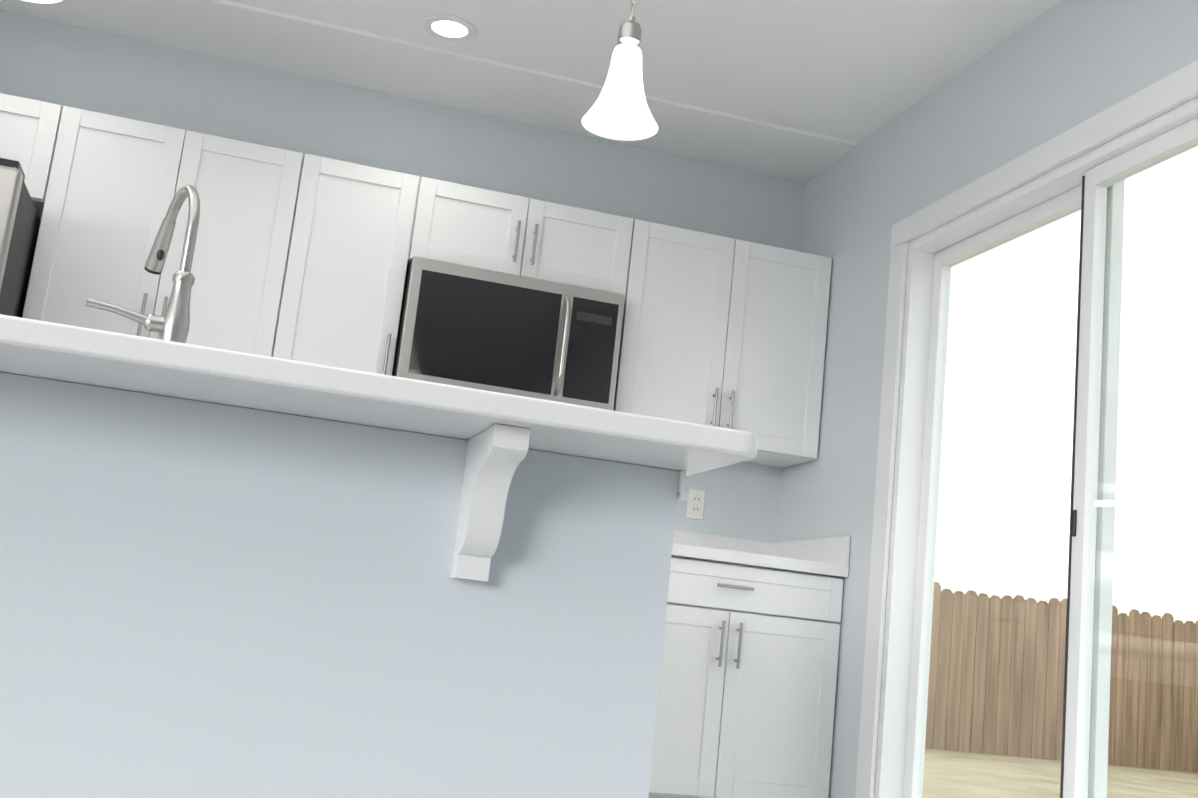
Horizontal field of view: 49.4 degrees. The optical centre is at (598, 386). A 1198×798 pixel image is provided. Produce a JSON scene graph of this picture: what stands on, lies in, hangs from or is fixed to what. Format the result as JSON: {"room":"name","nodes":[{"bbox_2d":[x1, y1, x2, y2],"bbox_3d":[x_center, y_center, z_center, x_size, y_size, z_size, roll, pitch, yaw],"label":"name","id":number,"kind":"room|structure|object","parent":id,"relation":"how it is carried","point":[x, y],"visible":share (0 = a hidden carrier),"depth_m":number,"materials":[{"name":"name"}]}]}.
{"room":"kitchen","nodes":[
{"label":"kitchen","id":0,"kind":"room"},
{"bbox_2d":[0,0,1062,182],"bbox_3d":[-2.780,-2.144,1.003,9.920,0.112,6.900,9,-11,-15],"label":"ceiling","id":1,"kind":"structure","parent":0,"point":[804,91],"depth_m":4.47,"materials":[{"name":"white paint"}]},
{"bbox_2d":[23,0,62,3],"bbox_3d":[-1.074,-1.184,2.590,0.172,0.824,0.172,9,-11,-15],"label":"recessed light","id":2,"kind":"object","parent":1,"relation":"hanging from","point":[45,1],"visible":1,"depth_m":2.59,"materials":[{"name":"silver metal"}]},
{"bbox_2d":[422,15,476,41],"bbox_3d":[-0.499,-1.197,4.352,0.184,0.008,0.184,9,-11,-15],"label":"recessed light","id":3,"kind":"object","parent":1,"relation":"in","point":[449,28],"visible":0.94,"depth_m":4.35,"materials":[{"name":"white plastic"}]},
{"bbox_2d":[582,0,657,139],"bbox_3d":[0.090,-0.984,2.973,0.172,0.824,0.172,9,-11,-15],"label":"pendant light","id":4,"kind":"object","parent":1,"relation":"hanging from","point":[619,110],"visible":1,"depth_m":2.90,"materials":[{"name":"white glass"}]},
{"bbox_2d":[0,0,1197,797],"bbox_3d":[-2.917,-0.874,0.755,9.920,2.515,6.900,9,-11,-15],"label":"wall","id":5,"kind":"structure","parent":0,"point":[1056,70],"depth_m":4.72,"materials":[{"name":"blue paint"}]},
{"bbox_2d":[0,93,67,207],"bbox_3d":[-2.287,-0.814,4.250,0.987,0.331,0.325,9,-11,-15],"label":"upper cabinet","id":6,"kind":"object","parent":5,"relation":"attached to","point":[29,128],"depth_m":4.21,"materials":[{"name":"white wood"}]},
{"bbox_2d":[22,107,327,360],"bbox_3d":[-1.440,-0.451,4.447,0.841,0.786,0.325,9,-11,-15],"label":"upper cabinet","id":7,"kind":"object","parent":5,"relation":"attached to","point":[302,257],"depth_m":4.31,"materials":[{"name":"white wood"}]},
{"bbox_2d":[296,158,423,375],"bbox_3d":[-0.935,-0.370,4.587,0.464,0.786,0.325,9,-11,-15],"label":"upper cabinet","id":8,"kind":"object","parent":5,"relation":"attached to","point":[368,219],"depth_m":4.46,"materials":[{"name":"white wood"}]},
{"bbox_2d":[416,177,639,300],"bbox_3d":[-0.310,-0.508,4.798,0.795,0.306,0.325,9,-11,-15],"label":"upper cabinet","id":9,"kind":"object","parent":5,"relation":"attached to","point":[460,224],"depth_m":4.65,"materials":[{"name":"white wood"}]},
{"bbox_2d":[392,256,624,409],"bbox_3d":[-0.342,-0.145,4.665,0.762,0.450,0.447,9,-11,-15],"label":"microwave","id":10,"kind":"object","parent":9,"relation":"attached to","point":[483,329],"visible":0.85,"depth_m":4.50,"materials":[{"name":"grey"}]},
{"bbox_2d":[686,488,705,519],"bbox_3d":[0.374,0.452,5.019,0.070,0.114,0.008,9,-11,-15],"label":"wall outlet","id":11,"kind":"object","parent":5,"relation":"attached to","point":[695,504],"visible":1,"depth_m":5.02,"materials":[{"name":"white plastic"}]},
{"bbox_2d":[613,220,831,467],"bbox_3d":[0.426,-0.151,4.963,0.803,0.786,0.325,9,-11,-15],"label":"upper cabinet","id":12,"kind":"object","parent":5,"relation":"attached to","point":[718,331],"depth_m":4.82,"materials":[{"name":"white wood"}]},
{"bbox_2d":[673,530,772,553],"bbox_3d":[-0.636,0.446,4.707,2.782,0.100,0.019,9,-11,-15],"label":"backsplash","id":13,"kind":"structure","parent":5,"relation":"attached to","point":[679,536],"depth_m":5.01,"materials":[{"name":"white stone"}]},
{"bbox_2d":[773,536,849,565],"bbox_3d":[0.769,0.610,4.775,0.019,0.100,0.606,9,-11,-15],"label":"backsplash","id":14,"kind":"structure","parent":5,"relation":"attached to","point":[835,549],"depth_m":4.67,"materials":[{"name":"white stone"}]},
{"bbox_2d":[855,60,1197,797],"bbox_3d":[1.262,0.312,3.408,0.170,2.085,2.000,9,-11,-15],"label":"sliding door","id":15,"kind":"structure","parent":5,"relation":"attached to","point":[1090,185],"depth_m":3.77,"materials":[{"name":"glass"}]},
{"bbox_3d":[-3.053,0.403,0.506,9.920,0.100,6.900,9,-11,-15],"label":"floor","id":16,"kind":"structure","parent":0,"visible":0},
{"bbox_2d":[0,158,40,317],"bbox_3d":[-2.331,0.174,3.819,0.973,1.758,0.778,9,-11,-15],"label":"fridge","id":17,"kind":"object","parent":16,"relation":"on","point":[20,220],"visible":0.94,"depth_m":3.90,"materials":[{"name":"grey metal"}]},
{"bbox_2d":[0,372,688,797],"bbox_3d":[-0.944,0.455,2.188,2.092,0.879,0.882,9,-11,-15],"label":"half wall","id":18,"kind":"structure","parent":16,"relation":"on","point":[206,600],"depth_m":2.12,"materials":[{"name":"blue paint"}]},
{"bbox_2d":[0,314,757,475],"bbox_3d":[-0.890,0.004,2.265,2.135,0.040,0.965,9,-11,-15],"label":"island countertop","id":19,"kind":"structure","parent":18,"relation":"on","point":[78,355],"depth_m":1.98,"materials":[{"name":"white stone"}]},
{"bbox_2d":[86,185,199,342],"bbox_3d":[-0.777,-0.178,2.397,0.276,0.389,0.258,9,-11,-15],"label":"faucet","id":20,"kind":"object","parent":19,"relation":"on","point":[172,323],"visible":0.77,"depth_m":2.30,"materials":[{"name":"silver metal"}]},
{"bbox_2d":[649,554,842,797],"bbox_3d":[0.324,1.065,4.588,0.822,0.868,0.603,9,-11,-15],"label":"base cabinet","id":21,"kind":"object","parent":16,"relation":"on","point":[747,691],"depth_m":4.34,"materials":[{"name":"white wood"}]},
{"bbox_2d":[672,542,848,577],"bbox_3d":[0.376,0.618,4.662,0.825,0.041,0.629,9,-11,-15],"label":"countertop","id":22,"kind":"structure","parent":21,"relation":"on","point":[679,549],"depth_m":4.40,"materials":[{"name":"white stone"}]},
{"label":"outside","id":23,"kind":"structure","parent":0,"visible":0},
{"bbox_2d":[922,749,1197,797],"bbox_3d":[32.583,6.496,11.146,65.425,0.200,85.000,9,-11,-15],"label":"ground","id":24,"kind":"structure","parent":23,"point":[1179,783],"depth_m":10.56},
{"bbox_2d":[925,582,1197,772],"bbox_3d":[6.885,1.720,5.680,7.440,1.660,30.097,9,-11,-15],"label":"fence","id":25,"kind":"object","parent":24,"relation":"on","point":[957,657],"depth_m":13.48,"materials":[{"name":"brown wood"}]}
]}

